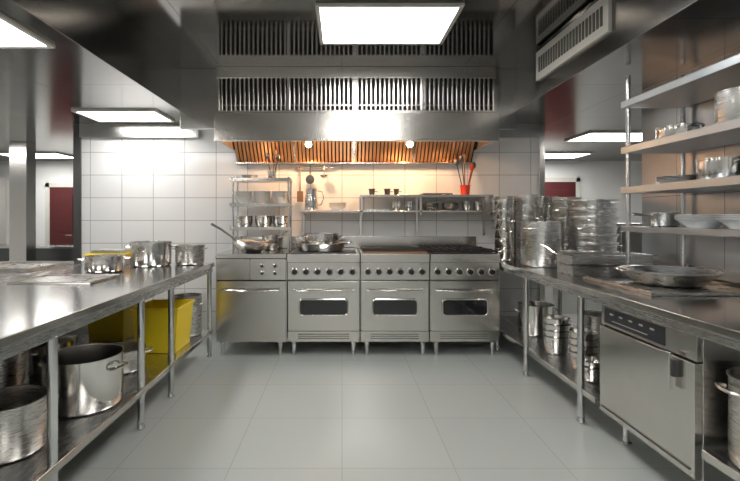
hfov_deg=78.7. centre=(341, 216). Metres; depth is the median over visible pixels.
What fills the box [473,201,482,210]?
cups
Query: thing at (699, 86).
shelving unit
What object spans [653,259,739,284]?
trim
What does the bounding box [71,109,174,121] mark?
ceiling light panel
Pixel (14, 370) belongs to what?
stockpot
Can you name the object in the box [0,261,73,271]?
baking tray
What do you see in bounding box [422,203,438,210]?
dishes
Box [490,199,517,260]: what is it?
saucepan
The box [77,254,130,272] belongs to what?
saucepan
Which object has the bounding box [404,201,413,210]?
cups
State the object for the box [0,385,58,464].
stockpot
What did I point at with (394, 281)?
oven range
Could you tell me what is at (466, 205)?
cups
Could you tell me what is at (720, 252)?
wall
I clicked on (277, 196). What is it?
bowls
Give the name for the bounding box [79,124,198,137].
trim
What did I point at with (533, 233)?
stockpot
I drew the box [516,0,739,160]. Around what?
ceiling
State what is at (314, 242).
pan
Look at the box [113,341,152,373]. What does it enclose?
pot
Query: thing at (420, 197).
wall shelf
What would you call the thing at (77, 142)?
trim
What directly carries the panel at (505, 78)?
attached to the ceiling at (193, 34)
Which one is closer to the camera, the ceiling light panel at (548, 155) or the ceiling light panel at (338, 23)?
the ceiling light panel at (338, 23)
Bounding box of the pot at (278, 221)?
[272,216,289,226]
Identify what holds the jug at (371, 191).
on the wall shelf at (420, 197)
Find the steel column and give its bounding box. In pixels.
[9,141,35,260]
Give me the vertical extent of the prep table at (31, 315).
0.900 m
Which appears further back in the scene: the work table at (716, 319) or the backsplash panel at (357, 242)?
the backsplash panel at (357, 242)
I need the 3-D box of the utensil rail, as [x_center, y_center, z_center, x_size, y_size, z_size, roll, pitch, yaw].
[-0.310,-0.375,5.060,0.433,0.410,0.176,0,0,0]
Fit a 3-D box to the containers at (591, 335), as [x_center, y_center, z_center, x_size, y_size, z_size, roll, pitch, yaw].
[1.760,0.969,3.280,0.202,0.280,0.202,0,0,0]
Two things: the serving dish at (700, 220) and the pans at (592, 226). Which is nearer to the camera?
the serving dish at (700, 220)
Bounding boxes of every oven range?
[287,248,359,355]
[358,247,429,355]
[421,246,499,355]
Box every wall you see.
[0,161,641,243]
[82,130,538,333]
[642,48,739,270]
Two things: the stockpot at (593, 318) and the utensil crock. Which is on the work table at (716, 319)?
the stockpot at (593, 318)
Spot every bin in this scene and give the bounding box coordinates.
[88,304,136,340]
[130,299,194,352]
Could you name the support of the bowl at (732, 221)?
on the shelving unit at (699, 86)
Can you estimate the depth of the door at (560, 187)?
8.46 m
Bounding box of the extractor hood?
[214,67,498,164]
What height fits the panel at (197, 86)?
0.605 m
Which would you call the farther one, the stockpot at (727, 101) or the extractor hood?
the extractor hood
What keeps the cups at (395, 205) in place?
on the wall shelf at (420, 197)
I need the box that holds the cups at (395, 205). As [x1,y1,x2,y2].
[391,201,400,210]
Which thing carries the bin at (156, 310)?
on the prep table at (31, 315)
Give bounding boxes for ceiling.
[0,0,179,160]
[106,0,595,68]
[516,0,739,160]
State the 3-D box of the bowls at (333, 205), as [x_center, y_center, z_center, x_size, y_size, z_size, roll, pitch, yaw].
[-0.050,-0.116,5.000,0.206,0.086,0.206,0,0,0]
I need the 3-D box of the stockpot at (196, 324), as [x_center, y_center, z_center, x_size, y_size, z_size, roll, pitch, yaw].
[-1.420,0.897,4.140,0.272,0.360,0.263,0,0,-43]
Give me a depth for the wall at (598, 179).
8.50 m
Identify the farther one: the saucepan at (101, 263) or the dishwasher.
the saucepan at (101, 263)
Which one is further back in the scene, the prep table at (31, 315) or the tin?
the tin
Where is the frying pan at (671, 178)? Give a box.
[655,174,695,182]
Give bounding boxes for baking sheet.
[7,274,119,283]
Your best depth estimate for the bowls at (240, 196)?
4.82 m
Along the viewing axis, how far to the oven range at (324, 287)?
4.33 m
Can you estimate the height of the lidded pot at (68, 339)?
0.256 m
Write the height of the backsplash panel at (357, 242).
0.220 m
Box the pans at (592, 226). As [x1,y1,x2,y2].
[564,199,622,251]
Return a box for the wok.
[211,223,277,251]
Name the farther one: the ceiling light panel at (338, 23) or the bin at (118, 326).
the bin at (118, 326)
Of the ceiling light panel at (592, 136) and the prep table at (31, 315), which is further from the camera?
the ceiling light panel at (592, 136)
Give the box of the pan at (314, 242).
[290,233,350,251]
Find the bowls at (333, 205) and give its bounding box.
[328,202,346,209]
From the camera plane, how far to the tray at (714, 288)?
2.73 m
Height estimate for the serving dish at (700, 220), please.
0.084 m
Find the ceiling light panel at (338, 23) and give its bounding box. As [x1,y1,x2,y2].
[315,3,464,44]
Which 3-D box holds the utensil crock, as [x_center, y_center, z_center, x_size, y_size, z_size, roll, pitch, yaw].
[1.359,-0.471,4.969,0.216,0.460,0.124,0,0,28]
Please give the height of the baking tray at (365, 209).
0.014 m
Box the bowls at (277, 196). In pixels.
[271,191,286,202]
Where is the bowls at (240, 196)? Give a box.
[234,191,251,202]
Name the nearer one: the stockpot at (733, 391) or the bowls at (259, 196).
the stockpot at (733, 391)
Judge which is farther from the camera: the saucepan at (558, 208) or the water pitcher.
the water pitcher
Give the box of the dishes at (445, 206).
[441,203,458,210]
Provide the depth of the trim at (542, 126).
5.12 m
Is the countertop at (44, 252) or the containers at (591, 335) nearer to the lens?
the containers at (591, 335)
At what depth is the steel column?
6.30 m
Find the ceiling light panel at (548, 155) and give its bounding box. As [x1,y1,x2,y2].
[545,152,593,158]
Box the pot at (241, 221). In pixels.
[235,216,253,226]
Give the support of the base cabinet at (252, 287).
on the floor
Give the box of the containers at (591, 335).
[568,327,598,369]
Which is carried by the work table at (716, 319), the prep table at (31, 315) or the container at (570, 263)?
the container at (570, 263)
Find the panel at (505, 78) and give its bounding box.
[496,69,515,129]
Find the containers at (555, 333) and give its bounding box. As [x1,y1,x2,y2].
[542,314,570,354]
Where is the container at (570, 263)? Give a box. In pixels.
[553,252,656,275]
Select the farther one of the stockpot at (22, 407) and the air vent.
the air vent
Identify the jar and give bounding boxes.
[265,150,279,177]
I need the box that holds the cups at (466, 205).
[462,201,470,210]
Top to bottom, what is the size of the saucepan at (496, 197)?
0.665 m
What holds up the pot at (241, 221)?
in the storage rack
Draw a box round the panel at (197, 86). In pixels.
[180,69,215,129]
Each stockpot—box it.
[0,350,28,387]
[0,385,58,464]
[38,343,129,417]
[124,241,175,266]
[172,244,207,264]
[174,293,204,336]
[513,301,558,336]
[520,221,563,267]
[585,310,603,353]
[713,86,739,123]
[714,366,739,468]
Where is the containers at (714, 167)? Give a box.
[695,156,739,179]
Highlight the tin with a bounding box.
[237,175,257,177]
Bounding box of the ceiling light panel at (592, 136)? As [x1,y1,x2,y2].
[564,131,641,141]
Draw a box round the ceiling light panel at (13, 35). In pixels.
[0,13,54,48]
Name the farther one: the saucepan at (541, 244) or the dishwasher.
the saucepan at (541, 244)
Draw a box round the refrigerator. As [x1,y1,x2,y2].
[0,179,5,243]
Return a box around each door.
[45,183,72,243]
[545,178,579,196]
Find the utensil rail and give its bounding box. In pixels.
[295,166,333,201]
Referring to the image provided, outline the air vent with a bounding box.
[536,0,611,80]
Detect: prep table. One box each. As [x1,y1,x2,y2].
[0,261,87,336]
[0,262,213,480]
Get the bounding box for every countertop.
[0,244,72,260]
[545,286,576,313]
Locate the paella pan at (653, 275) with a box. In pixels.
[613,265,723,287]
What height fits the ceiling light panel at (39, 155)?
0.020 m
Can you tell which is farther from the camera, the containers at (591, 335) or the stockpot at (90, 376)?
the containers at (591, 335)
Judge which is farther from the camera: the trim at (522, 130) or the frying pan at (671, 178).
the trim at (522, 130)
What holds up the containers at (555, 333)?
on the work table at (716, 319)
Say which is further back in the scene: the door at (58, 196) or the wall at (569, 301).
the door at (58, 196)
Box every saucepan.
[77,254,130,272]
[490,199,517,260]
[492,196,516,256]
[513,194,543,259]
[539,196,557,220]
[540,243,578,253]
[546,197,581,249]
[632,212,682,226]
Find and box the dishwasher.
[600,305,739,480]
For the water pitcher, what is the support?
on the wall shelf at (420, 197)
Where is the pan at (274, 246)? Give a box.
[262,230,286,249]
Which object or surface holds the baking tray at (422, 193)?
on the wall shelf at (420, 197)
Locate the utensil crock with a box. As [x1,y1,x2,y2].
[454,154,475,194]
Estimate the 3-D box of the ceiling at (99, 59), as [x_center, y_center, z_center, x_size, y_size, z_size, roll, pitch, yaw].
[-4.560,-1.312,2.950,5.880,0.505,11.100,0,0,0]
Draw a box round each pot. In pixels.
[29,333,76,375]
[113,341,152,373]
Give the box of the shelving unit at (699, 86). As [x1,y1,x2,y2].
[621,54,739,275]
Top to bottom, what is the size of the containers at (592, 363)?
0.140 m
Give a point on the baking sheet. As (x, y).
(47, 278)
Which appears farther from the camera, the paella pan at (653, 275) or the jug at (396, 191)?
the jug at (396, 191)
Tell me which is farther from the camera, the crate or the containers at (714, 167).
the crate
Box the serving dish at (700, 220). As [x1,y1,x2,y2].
[673,214,722,227]
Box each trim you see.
[73,124,81,260]
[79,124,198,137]
[499,124,539,137]
[539,124,544,301]
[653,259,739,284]
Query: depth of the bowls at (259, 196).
4.82 m
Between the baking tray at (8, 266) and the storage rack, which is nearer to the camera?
the baking tray at (8, 266)
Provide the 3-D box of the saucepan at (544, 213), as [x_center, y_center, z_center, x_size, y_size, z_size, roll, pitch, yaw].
[2.150,0.112,4.860,0.407,0.655,0.407,0,0,0]
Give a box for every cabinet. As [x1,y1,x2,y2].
[215,249,293,355]
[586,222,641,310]
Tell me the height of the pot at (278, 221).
0.132 m
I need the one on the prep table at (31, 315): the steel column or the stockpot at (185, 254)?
the stockpot at (185, 254)
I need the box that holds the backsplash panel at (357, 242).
[234,236,475,248]
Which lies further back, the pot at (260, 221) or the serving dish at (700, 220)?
the pot at (260, 221)
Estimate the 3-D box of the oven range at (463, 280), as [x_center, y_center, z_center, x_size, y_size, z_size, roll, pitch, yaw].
[1.183,0.828,4.650,0.665,1.024,0.760,0,0,0]
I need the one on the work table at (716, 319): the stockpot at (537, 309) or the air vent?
the stockpot at (537, 309)
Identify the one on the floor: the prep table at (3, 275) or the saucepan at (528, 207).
the prep table at (3, 275)
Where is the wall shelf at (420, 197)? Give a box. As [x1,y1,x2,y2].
[300,195,492,234]
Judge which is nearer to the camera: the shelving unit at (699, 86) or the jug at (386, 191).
the shelving unit at (699, 86)
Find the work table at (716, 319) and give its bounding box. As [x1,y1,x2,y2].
[495,256,739,480]
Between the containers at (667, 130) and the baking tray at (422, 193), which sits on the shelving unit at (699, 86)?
the containers at (667, 130)
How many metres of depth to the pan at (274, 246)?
4.83 m
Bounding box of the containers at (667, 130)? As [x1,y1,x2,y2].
[655,123,705,138]
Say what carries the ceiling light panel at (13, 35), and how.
attached to the ceiling at (99, 59)
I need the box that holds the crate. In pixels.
[83,249,129,264]
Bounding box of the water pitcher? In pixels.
[305,188,323,209]
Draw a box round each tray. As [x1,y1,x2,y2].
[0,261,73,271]
[365,209,387,210]
[420,193,452,194]
[582,276,739,295]
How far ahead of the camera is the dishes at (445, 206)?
4.92 m
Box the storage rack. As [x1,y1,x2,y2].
[230,177,292,249]
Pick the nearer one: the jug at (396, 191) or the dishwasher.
the dishwasher
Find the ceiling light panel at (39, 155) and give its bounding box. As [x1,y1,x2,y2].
[0,152,72,158]
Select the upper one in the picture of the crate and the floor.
the crate
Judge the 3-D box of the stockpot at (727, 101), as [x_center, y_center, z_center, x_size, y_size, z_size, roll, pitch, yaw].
[2.250,-0.601,2.500,0.292,0.200,0.308,0,0,-42]
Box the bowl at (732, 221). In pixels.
[715,214,739,229]
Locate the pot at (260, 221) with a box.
[255,216,271,226]
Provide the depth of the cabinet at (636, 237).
4.48 m
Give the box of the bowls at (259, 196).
[253,191,270,202]
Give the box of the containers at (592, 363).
[585,356,599,381]
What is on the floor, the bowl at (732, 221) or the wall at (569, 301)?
the wall at (569, 301)
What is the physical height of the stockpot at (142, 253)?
0.215 m
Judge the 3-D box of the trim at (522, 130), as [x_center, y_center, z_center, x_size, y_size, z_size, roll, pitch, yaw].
[2.000,-0.980,5.125,0.500,0.160,0.050,0,0,0]
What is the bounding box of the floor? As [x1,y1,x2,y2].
[58,314,699,480]
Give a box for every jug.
[369,189,377,194]
[384,189,392,194]
[393,189,401,194]
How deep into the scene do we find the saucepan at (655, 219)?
3.05 m
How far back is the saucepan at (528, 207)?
4.54 m
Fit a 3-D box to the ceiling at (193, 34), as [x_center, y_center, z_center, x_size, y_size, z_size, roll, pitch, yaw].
[0.060,-1.525,1.275,3.360,0.080,7.750,0,0,0]
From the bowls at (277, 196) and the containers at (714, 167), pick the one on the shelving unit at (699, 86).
the containers at (714, 167)
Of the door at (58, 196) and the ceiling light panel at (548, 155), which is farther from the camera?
the door at (58, 196)

